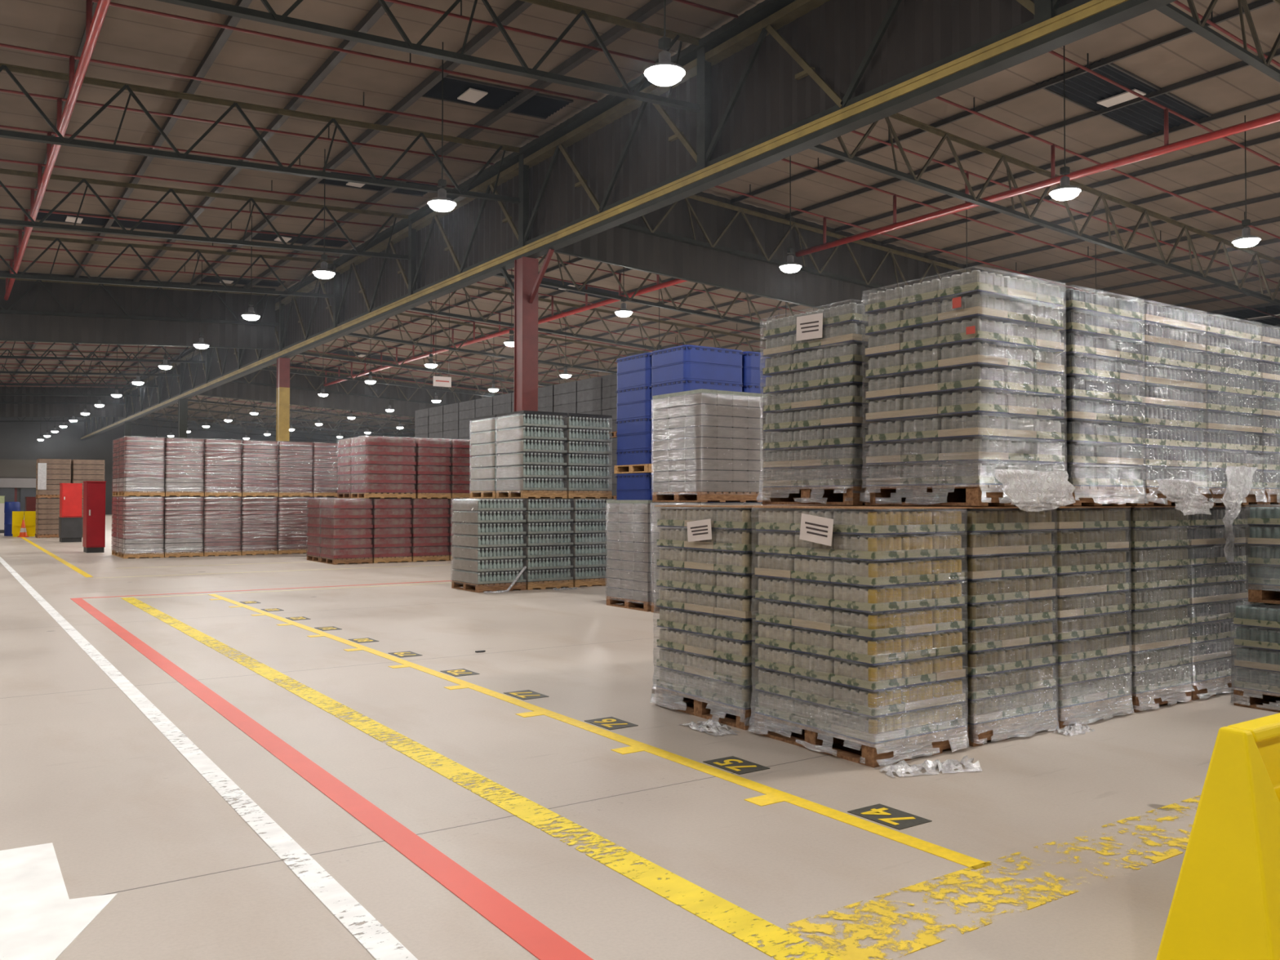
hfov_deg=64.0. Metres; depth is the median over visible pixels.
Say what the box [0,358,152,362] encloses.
pipe
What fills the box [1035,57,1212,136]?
skylight
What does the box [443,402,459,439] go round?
load
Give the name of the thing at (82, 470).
load
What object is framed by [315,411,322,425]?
lamp
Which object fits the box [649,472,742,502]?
load
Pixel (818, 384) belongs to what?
load
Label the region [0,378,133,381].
pipe
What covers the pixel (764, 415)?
load
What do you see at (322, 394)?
lamp
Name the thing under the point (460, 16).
pipe
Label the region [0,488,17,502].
door
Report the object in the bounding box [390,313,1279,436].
roof purlin
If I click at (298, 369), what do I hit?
roof truss
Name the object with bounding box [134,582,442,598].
floor marking
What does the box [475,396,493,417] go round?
load
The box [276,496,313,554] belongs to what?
load
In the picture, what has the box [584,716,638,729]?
number plate
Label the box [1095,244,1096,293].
lamp
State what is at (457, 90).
skylight
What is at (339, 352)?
window
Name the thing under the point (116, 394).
lamp
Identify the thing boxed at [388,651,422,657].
number plate
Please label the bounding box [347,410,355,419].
lamp
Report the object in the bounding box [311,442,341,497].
load
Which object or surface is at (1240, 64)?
roof purlin
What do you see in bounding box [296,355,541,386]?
pipe
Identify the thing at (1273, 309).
window
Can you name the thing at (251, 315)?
lamp
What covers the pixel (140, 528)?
load
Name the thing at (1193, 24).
roof truss
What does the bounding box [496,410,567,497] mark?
load
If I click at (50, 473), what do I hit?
load
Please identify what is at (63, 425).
lamp
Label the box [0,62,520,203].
roof truss
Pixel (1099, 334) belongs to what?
load
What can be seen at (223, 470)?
load
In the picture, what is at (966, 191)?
branch
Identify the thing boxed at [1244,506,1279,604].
load
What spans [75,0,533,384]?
roof purlin
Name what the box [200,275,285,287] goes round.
window
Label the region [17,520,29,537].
traffic cone
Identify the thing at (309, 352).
roof truss
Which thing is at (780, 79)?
girder
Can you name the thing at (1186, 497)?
film
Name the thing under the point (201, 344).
lamp
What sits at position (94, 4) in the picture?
roof purlin
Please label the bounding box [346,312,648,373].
roof truss
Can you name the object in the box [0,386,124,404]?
roof truss
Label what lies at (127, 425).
column
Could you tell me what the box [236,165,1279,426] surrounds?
roof purlin
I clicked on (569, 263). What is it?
branch
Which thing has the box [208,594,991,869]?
floor marking
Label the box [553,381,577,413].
load
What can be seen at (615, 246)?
curtain
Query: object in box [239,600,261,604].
number plate
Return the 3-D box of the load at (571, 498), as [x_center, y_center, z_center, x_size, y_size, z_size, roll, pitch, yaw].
[-1.542,-0.213,27.350,1.100,1.560,1.170,1,-1,-34]
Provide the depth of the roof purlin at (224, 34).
22.42 m
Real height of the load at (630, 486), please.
2.055 m
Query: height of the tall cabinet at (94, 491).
2.150 m
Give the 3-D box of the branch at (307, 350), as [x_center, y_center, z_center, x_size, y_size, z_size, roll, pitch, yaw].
[-8.071,-6.535,65.406,35.502,1.828,0.090,1,-1,-34]
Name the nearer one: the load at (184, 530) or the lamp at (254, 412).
the load at (184, 530)
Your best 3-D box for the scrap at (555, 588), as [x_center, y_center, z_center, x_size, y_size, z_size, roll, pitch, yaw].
[-1.347,1.945,18.419,0.500,0.039,0.206,1,-1,-34]
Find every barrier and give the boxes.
[12,511,35,537]
[1155,712,1279,959]
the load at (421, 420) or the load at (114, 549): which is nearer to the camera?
the load at (114, 549)
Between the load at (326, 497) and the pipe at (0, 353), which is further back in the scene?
the pipe at (0, 353)
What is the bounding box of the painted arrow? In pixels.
[0,842,117,959]
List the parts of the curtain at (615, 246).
rail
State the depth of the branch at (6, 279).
37.23 m
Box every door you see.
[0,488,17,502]
[20,488,51,515]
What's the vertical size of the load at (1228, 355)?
1.590 m
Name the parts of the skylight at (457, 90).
vent panel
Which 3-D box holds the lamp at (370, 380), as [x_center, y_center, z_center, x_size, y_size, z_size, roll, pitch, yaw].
[-12.949,-6.208,49.226,0.550,3.210,0.550,1,-1,-34]
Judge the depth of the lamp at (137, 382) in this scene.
49.69 m
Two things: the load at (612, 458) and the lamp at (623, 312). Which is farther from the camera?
the lamp at (623, 312)
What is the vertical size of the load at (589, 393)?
1.560 m
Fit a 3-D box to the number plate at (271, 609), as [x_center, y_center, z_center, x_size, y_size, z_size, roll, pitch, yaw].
[-5.367,1.894,14.953,0.240,0.006,0.350,1,-1,-34]
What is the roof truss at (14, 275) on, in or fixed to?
attached to the girder
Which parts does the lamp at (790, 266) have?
hanging rod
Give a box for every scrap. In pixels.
[552,586,577,590]
[679,718,739,736]
[874,755,982,777]
[1053,721,1094,736]
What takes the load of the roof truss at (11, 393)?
attached to the girder
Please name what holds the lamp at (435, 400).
hanging from the ceiling at (1190, 55)
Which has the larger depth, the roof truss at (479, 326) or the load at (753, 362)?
the roof truss at (479, 326)
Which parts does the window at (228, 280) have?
vent panel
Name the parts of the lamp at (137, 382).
hanging rod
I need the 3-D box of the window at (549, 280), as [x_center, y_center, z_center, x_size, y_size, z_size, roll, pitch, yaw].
[-2.732,-7.757,41.215,4.003,0.260,1.540,1,-1,-34]
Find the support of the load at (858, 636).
on the floor at (84, 771)
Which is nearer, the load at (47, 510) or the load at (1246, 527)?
the load at (1246, 527)
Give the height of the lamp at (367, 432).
2.567 m
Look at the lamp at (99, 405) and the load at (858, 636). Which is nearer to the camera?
the load at (858, 636)
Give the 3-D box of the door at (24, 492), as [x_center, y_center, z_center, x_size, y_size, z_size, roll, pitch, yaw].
[-60.525,2.151,102.651,2.700,2.680,0.120,1,-1,-34]
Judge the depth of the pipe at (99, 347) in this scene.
58.32 m
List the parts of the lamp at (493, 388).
hanging rod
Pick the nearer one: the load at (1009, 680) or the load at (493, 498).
the load at (1009, 680)
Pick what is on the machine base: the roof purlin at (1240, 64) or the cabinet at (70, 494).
the cabinet at (70, 494)
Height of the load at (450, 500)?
1.640 m
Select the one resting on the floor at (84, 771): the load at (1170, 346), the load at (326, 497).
the load at (326, 497)
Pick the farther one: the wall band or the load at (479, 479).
the wall band
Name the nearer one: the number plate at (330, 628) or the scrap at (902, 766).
the scrap at (902, 766)
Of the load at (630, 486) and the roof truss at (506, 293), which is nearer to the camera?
the load at (630, 486)
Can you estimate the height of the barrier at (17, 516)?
1.080 m
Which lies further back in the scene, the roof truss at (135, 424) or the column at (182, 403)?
the roof truss at (135, 424)
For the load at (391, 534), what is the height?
1.640 m
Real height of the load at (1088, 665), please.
1.574 m
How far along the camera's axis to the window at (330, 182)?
28.95 m
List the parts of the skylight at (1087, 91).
vent panel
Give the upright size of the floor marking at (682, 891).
0.003 m
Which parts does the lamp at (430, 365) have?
hanging rod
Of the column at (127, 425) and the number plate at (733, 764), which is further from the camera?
the column at (127, 425)
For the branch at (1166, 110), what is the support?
hanging from the ceiling at (1190, 55)
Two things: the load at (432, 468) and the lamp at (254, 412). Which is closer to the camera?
the load at (432, 468)
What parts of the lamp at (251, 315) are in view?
hanging rod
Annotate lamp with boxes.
[43,430,50,437]
[51,426,58,432]
[59,418,66,427]
[69,377,77,422]
[80,391,89,415]
[94,353,104,407]
[111,344,122,397]
[131,345,144,385]
[158,346,172,369]
[167,408,173,437]
[186,406,191,432]
[193,261,208,349]
[202,408,209,427]
[223,397,231,422]
[241,215,260,320]
[249,400,257,414]
[263,402,270,435]
[312,149,335,279]
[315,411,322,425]
[317,343,328,396]
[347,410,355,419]
[364,370,376,384]
[364,412,370,434]
[385,379,394,412]
[395,421,403,429]
[424,300,437,368]
[427,42,456,211]
[431,354,440,403]
[488,337,498,391]
[503,289,514,346]
[559,364,571,377]
[614,266,632,316]
[644,0,685,85]
[657,288,661,350]
[778,155,801,272]
[965,209,967,271]
[1048,45,1081,200]
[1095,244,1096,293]
[1231,115,1261,247]
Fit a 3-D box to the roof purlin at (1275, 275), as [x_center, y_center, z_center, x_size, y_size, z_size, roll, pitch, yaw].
[-0.072,-6.390,66.690,0.060,0.118,128.000,1,-1,-34]
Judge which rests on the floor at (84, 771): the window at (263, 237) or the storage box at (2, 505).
the storage box at (2, 505)
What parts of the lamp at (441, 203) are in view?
hanging rod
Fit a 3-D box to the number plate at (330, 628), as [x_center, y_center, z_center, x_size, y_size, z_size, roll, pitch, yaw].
[-3.900,1.855,12.806,0.240,0.006,0.350,1,-1,-34]
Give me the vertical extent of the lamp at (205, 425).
3.210 m
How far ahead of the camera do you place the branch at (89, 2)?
18.70 m
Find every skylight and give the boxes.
[421,75,573,119]
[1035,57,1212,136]
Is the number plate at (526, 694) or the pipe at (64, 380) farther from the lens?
the pipe at (64, 380)
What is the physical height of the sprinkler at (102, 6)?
0.143 m
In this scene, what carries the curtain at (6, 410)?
hanging from the roof purlin at (652, 6)
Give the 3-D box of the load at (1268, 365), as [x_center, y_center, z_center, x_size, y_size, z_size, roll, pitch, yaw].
[5.562,-0.566,9.581,0.941,1.590,1.094,1,-1,-34]
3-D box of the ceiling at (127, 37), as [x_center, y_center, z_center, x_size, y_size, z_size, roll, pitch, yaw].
[-31.843,-7.613,45.000,26.000,1.450,128.000,1,-1,-34]
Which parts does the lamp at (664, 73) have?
hanging rod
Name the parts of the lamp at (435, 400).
hanging rod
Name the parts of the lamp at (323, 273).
hanging rod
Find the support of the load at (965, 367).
on the load at (1009, 680)
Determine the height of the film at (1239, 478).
0.798 m
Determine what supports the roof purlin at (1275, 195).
attached to the wall
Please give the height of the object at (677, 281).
0.162 m
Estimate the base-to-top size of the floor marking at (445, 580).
0.002 m
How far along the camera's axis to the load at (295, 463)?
30.35 m
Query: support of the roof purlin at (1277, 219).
attached to the wall
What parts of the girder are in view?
post, post, post, post, post, post, post, post, post, post, post, post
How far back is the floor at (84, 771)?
5.66 m
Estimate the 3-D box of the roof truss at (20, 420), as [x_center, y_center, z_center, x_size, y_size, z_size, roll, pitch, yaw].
[-63.027,-5.767,90.522,25.706,2.648,0.150,1,-1,-34]
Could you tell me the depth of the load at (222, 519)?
29.17 m
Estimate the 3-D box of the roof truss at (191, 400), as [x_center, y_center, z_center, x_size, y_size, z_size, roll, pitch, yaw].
[-20.876,-5.587,83.953,35.706,3.148,0.150,1,-1,-34]
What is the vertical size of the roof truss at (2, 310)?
2.648 m
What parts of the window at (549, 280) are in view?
skylight frame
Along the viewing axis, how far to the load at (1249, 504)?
10.19 m
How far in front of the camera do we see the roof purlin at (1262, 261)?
36.16 m
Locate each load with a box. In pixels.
[35,458,71,497]
[35,498,59,537]
[70,458,104,497]
[81,498,83,537]
[111,438,142,496]
[111,496,119,556]
[117,496,164,558]
[118,435,165,496]
[163,437,204,496]
[163,496,204,557]
[202,438,242,496]
[202,496,241,556]
[240,440,278,496]
[240,496,278,555]
[276,440,313,497]
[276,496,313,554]
[306,498,322,562]
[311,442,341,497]
[313,496,346,498]
[320,498,373,564]
[337,438,396,498]
[351,435,416,498]
[370,498,412,563]
[408,498,449,561]
[411,438,451,498]
[414,408,429,438]
[428,405,444,439]
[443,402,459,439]
[447,498,478,560]
[448,439,479,498]
[451,499,526,592]
[458,400,475,439]
[470,414,506,497]
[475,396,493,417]
[478,479,493,499]
[492,497,511,499]
[493,392,511,414]
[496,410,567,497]
[511,392,514,412]
[516,499,573,590]
[537,385,554,412]
[537,497,553,499]
[547,413,612,497]
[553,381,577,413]
[553,497,576,499]
[553,499,614,586]
[576,454,602,499]
[577,376,612,438]
[601,373,617,438]
[601,437,623,500]
[606,500,706,611]
[613,352,651,473]
[615,473,652,500]
[648,344,742,472]
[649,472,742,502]
[649,505,828,729]
[651,502,761,613]
[652,388,763,502]
[742,351,771,393]
[747,506,968,768]
[756,300,896,505]
[760,502,796,508]
[761,394,795,480]
[768,504,915,509]
[856,505,1059,746]
[859,270,1066,506]
[939,505,1133,728]
[1032,288,1148,505]
[1054,505,1195,712]
[1071,505,1249,700]
[1112,302,1213,505]
[1133,505,1279,604]
[1183,315,1266,505]
[1212,504,1279,525]
[1230,602,1279,712]
[1244,326,1279,504]
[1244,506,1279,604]
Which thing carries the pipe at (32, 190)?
hanging from the ceiling at (127, 37)
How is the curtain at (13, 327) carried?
hanging from the roof purlin at (652, 6)
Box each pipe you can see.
[0,88,493,164]
[0,124,455,187]
[0,159,418,209]
[0,184,390,227]
[383,0,655,63]
[795,111,1279,257]
[935,96,1279,239]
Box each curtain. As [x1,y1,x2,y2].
[0,270,275,349]
[0,382,123,417]
[553,191,997,309]
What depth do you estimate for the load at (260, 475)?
29.78 m
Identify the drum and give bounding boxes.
[4,502,20,536]
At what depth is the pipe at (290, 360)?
65.81 m
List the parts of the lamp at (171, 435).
hanging rod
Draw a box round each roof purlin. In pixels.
[9,0,252,383]
[13,2,97,267]
[42,0,393,383]
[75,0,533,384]
[104,0,672,384]
[154,0,1275,418]
[176,48,1279,420]
[198,93,1279,422]
[216,132,1279,423]
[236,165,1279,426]
[255,192,1279,427]
[275,217,1279,429]
[293,238,1279,431]
[311,256,1279,432]
[329,272,1279,434]
[347,288,1279,435]
[368,302,1277,435]
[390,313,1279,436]
[1264,324,1279,328]
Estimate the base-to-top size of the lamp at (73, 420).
3.253 m
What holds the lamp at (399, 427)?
hanging from the ceiling at (1190, 55)
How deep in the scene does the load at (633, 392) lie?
17.22 m
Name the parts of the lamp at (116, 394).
hanging rod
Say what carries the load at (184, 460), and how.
on the load at (184, 530)
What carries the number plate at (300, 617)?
on the floor at (84, 771)
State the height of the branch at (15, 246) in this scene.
1.416 m
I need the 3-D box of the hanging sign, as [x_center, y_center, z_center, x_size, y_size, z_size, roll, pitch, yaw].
[-8.272,-5.915,42.904,0.800,4.015,0.026,1,-1,-34]
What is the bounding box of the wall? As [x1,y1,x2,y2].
[0,416,402,514]
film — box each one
[994,469,1075,511]
[1155,478,1213,515]
[1222,465,1257,562]
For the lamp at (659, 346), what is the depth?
40.57 m
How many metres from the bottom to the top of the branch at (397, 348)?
1.828 m
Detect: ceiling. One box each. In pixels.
[0,0,753,385]
[126,0,1279,438]
[197,363,514,417]
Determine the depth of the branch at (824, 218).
30.54 m
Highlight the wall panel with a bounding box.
[0,458,36,477]
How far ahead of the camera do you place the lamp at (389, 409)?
64.81 m
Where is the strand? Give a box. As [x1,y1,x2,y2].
[484,565,526,593]
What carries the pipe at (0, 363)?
hanging from the ceiling at (127, 37)
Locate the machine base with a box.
[58,517,83,542]
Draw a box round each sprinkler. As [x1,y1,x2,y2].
[4,0,111,300]
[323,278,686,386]
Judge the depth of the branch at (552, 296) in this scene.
43.26 m
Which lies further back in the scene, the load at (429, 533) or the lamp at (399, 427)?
the lamp at (399, 427)
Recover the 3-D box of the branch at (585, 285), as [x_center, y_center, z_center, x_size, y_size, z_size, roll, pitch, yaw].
[5.949,-6.906,44.891,35.502,1.828,0.090,1,-1,-34]
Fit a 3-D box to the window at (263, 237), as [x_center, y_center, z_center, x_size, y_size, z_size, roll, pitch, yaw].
[-11.646,-8.230,34.950,3.303,0.230,1.240,1,-1,-34]
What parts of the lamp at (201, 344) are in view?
hanging rod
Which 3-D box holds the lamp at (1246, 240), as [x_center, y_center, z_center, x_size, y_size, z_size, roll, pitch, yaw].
[13.222,-6.523,22.357,0.550,2.888,0.550,1,-1,-34]
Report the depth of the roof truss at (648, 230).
30.29 m
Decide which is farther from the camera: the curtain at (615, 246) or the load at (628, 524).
the curtain at (615, 246)
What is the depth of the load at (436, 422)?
34.09 m
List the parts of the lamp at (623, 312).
hanging rod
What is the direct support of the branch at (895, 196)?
hanging from the ceiling at (1190, 55)
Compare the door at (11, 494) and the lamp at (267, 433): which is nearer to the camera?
the lamp at (267, 433)
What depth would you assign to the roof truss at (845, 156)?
25.59 m
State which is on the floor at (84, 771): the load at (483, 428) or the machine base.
the machine base
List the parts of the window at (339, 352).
vent panel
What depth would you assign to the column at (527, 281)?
25.34 m
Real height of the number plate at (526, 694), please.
0.006 m
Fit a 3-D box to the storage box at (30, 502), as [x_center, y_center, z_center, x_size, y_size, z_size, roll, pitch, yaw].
[-27.114,1.602,45.642,0.480,1.700,0.830,1,-1,-34]
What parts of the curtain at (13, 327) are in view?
rail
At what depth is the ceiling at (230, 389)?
67.40 m
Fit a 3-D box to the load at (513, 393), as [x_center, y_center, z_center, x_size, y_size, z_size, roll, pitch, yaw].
[-2.917,-1.746,29.394,1.100,1.560,1.170,1,-1,-34]
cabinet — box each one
[59,483,82,517]
[82,480,106,552]
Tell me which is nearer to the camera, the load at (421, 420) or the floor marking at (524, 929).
the floor marking at (524, 929)
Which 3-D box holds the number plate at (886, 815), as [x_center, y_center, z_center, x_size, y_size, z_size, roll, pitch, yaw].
[1.273,1.718,5.236,0.240,0.006,0.350,1,-1,-34]
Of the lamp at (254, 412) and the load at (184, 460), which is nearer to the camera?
the load at (184, 460)
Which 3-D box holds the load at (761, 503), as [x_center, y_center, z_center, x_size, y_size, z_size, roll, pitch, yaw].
[1.883,1.118,15.175,1.107,1.585,1.216,1,-1,-34]
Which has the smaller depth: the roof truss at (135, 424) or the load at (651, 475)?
the load at (651, 475)
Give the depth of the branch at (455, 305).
47.17 m
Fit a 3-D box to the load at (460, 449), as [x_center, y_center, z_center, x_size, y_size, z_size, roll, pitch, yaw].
[-4.951,-0.293,27.807,0.834,1.590,1.132,1,-1,-34]
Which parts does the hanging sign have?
panel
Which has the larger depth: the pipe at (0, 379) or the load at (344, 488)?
the pipe at (0, 379)
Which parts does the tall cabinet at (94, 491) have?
door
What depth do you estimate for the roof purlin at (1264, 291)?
38.81 m
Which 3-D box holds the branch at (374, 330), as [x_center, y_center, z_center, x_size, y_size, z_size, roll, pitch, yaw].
[-3.896,-6.645,59.297,35.502,1.828,0.090,1,-1,-34]
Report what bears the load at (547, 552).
on the floor at (84, 771)
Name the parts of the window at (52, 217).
vent panel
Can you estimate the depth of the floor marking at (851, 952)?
4.11 m
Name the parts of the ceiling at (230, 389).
rail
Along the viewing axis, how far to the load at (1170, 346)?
8.12 m
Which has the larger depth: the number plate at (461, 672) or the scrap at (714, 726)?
the number plate at (461, 672)
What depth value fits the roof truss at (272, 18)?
17.01 m
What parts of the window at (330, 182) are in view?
vent panel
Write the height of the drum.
1.480 m
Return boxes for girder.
[80,0,1176,440]
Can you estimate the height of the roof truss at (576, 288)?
3.148 m
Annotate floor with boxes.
[0,514,1279,959]
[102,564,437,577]
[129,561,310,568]
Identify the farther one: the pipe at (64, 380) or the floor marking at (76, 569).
the pipe at (64, 380)
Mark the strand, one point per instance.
(525, 566)
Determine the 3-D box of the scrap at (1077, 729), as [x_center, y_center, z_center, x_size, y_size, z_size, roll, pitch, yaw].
[3.028,1.727,7.144,0.300,0.058,0.161,1,-1,-34]
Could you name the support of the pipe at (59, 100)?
hanging from the ceiling at (127, 37)
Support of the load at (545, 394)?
on the load
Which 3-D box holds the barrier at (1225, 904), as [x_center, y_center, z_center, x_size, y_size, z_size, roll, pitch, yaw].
[2.567,1.272,3.591,2.280,0.840,0.610,1,-1,-34]
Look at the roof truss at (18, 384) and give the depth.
64.95 m
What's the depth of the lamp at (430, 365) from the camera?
43.05 m
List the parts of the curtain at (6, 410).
rail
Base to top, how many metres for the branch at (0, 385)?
1.416 m
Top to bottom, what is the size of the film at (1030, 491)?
0.282 m
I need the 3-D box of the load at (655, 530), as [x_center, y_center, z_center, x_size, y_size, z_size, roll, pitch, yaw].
[0.934,1.105,14.527,1.105,1.585,1.217,1,-1,-34]
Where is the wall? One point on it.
(18, 440)
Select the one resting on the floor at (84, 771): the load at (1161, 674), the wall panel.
the load at (1161, 674)
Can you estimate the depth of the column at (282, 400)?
43.43 m
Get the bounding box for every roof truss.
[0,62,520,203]
[0,168,408,259]
[0,232,333,297]
[0,277,279,325]
[0,341,205,363]
[0,349,179,376]
[0,364,158,387]
[0,374,140,396]
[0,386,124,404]
[0,417,90,422]
[131,413,395,442]
[137,408,414,438]
[151,401,414,437]
[155,0,701,112]
[165,395,414,431]
[187,395,414,422]
[230,364,505,405]
[260,351,558,396]
[299,335,613,386]
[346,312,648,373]
[408,284,766,351]
[493,252,794,328]
[617,195,972,290]
[809,113,1279,305]
[1155,0,1279,82]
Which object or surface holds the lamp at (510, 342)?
hanging from the ceiling at (1190, 55)
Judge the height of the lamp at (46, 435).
3.253 m
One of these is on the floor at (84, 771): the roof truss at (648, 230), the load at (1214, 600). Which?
the load at (1214, 600)
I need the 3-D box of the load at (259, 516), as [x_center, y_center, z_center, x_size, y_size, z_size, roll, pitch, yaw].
[-11.349,1.334,30.217,1.018,1.690,1.184,1,-1,-34]
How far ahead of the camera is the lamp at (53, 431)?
85.77 m
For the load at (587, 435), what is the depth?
19.09 m
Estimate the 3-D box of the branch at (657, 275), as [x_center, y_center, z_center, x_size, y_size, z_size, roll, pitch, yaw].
[8.628,-6.977,40.970,35.502,1.828,0.090,1,-1,-34]
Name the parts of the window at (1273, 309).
skylight frame, vent panel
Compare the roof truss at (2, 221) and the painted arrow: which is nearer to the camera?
the painted arrow
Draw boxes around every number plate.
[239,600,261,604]
[261,608,284,611]
[286,616,311,620]
[315,626,342,631]
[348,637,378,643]
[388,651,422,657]
[440,668,479,676]
[503,689,549,699]
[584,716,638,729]
[702,755,769,774]
[847,803,932,830]
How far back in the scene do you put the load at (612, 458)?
25.09 m
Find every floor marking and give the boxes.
[0,556,417,959]
[20,537,93,577]
[70,597,593,959]
[80,580,452,598]
[120,597,842,959]
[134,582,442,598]
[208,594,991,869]
[787,795,1200,959]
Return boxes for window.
[35,208,182,232]
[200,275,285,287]
[252,230,352,247]
[317,171,437,196]
[329,348,404,361]
[539,277,618,298]
[1219,304,1279,327]
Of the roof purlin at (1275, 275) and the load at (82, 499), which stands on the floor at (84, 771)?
the load at (82, 499)
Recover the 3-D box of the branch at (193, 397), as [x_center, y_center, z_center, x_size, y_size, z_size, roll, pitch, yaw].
[-26.124,-6.057,91.823,35.502,1.828,0.056,1,-1,-34]
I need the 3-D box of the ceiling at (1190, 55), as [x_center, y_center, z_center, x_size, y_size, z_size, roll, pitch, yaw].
[-6.248,-6.998,62.481,36.000,1.950,128.000,1,-1,-34]
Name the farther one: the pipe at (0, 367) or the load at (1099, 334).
the pipe at (0, 367)
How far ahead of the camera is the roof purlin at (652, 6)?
23.43 m
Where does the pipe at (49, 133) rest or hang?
hanging from the ceiling at (127, 37)
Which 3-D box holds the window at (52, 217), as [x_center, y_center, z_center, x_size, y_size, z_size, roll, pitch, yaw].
[-16.415,-8.010,31.688,4.153,0.272,1.240,1,-1,-34]
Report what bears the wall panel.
attached to the wall
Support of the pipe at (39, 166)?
hanging from the ceiling at (127, 37)
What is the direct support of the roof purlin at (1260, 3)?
attached to the wall
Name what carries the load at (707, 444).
on the load at (655, 530)
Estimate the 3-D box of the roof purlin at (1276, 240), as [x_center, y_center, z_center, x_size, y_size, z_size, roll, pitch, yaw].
[-3.507,-6.647,64.347,0.060,0.118,128.000,1,-1,-34]
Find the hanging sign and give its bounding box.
[433,293,451,386]
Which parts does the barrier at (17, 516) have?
panel, panel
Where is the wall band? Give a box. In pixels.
[0,477,36,488]
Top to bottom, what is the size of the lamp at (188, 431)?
3.210 m
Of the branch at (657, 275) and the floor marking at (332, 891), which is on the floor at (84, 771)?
the floor marking at (332, 891)
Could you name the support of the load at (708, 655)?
on the floor at (84, 771)
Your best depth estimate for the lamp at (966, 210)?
28.43 m
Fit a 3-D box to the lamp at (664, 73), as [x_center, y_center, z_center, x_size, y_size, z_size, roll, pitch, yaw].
[0.330,-6.889,13.614,0.550,3.254,0.550,1,-1,-34]
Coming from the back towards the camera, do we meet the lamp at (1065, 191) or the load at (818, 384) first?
the lamp at (1065, 191)
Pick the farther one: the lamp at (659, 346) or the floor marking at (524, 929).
the lamp at (659, 346)
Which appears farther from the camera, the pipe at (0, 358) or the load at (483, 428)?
the pipe at (0, 358)
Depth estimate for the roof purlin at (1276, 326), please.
42.65 m
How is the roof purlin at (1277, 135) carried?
attached to the wall
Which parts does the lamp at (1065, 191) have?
hanging rod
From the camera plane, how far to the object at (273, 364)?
67.91 m
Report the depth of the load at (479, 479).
31.09 m
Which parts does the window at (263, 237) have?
vent panel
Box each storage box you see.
[0,495,4,503]
[0,502,4,533]
[25,497,38,514]
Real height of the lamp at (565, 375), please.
2.888 m
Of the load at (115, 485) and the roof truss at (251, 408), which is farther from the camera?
the roof truss at (251, 408)
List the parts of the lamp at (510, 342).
hanging rod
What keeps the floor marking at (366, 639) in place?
on the floor at (84, 771)
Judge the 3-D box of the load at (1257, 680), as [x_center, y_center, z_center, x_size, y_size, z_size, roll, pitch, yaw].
[5.400,1.372,7.890,1.009,0.810,1.165,1,-1,-34]
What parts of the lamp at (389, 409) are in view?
hanging rod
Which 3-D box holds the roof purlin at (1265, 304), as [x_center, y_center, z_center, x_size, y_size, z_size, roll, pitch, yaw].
[3.362,-6.133,69.032,0.060,0.118,128.000,1,-1,-34]
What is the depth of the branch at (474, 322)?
48.51 m
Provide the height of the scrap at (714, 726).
0.047 m
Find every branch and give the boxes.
[0,43,538,137]
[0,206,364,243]
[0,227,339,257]
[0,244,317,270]
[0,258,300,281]
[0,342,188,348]
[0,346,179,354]
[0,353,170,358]
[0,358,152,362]
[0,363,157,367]
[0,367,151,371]
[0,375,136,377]
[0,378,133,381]
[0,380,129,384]
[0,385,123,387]
[5,277,8,290]
[84,0,597,102]
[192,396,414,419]
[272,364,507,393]
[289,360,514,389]
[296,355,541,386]
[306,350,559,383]
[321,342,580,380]
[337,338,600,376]
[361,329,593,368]
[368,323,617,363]
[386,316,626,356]
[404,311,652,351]
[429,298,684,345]
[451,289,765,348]
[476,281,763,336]
[507,269,776,321]
[537,255,813,313]
[656,274,658,284]
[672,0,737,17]
[714,184,1094,293]
[781,157,1279,318]
[850,130,1278,284]
[1048,50,1279,166]
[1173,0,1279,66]
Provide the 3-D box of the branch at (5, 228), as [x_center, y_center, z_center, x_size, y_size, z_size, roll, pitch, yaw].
[-21.348,-7.529,29.458,25.602,1.416,0.090,1,-1,-34]
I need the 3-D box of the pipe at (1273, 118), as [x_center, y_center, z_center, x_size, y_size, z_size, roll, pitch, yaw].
[13.552,-7.005,17.806,0.170,0.162,31.300,1,-1,-34]
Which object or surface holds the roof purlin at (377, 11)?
attached to the wall
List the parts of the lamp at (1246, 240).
hanging rod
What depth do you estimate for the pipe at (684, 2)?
17.96 m
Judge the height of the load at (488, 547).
1.640 m
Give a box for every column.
[124,422,131,435]
[177,399,187,438]
[275,357,289,497]
[500,248,554,499]
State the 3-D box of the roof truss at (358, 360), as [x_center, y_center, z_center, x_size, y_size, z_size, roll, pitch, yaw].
[-4.402,-6.023,59.848,35.706,3.148,0.150,1,-1,-34]

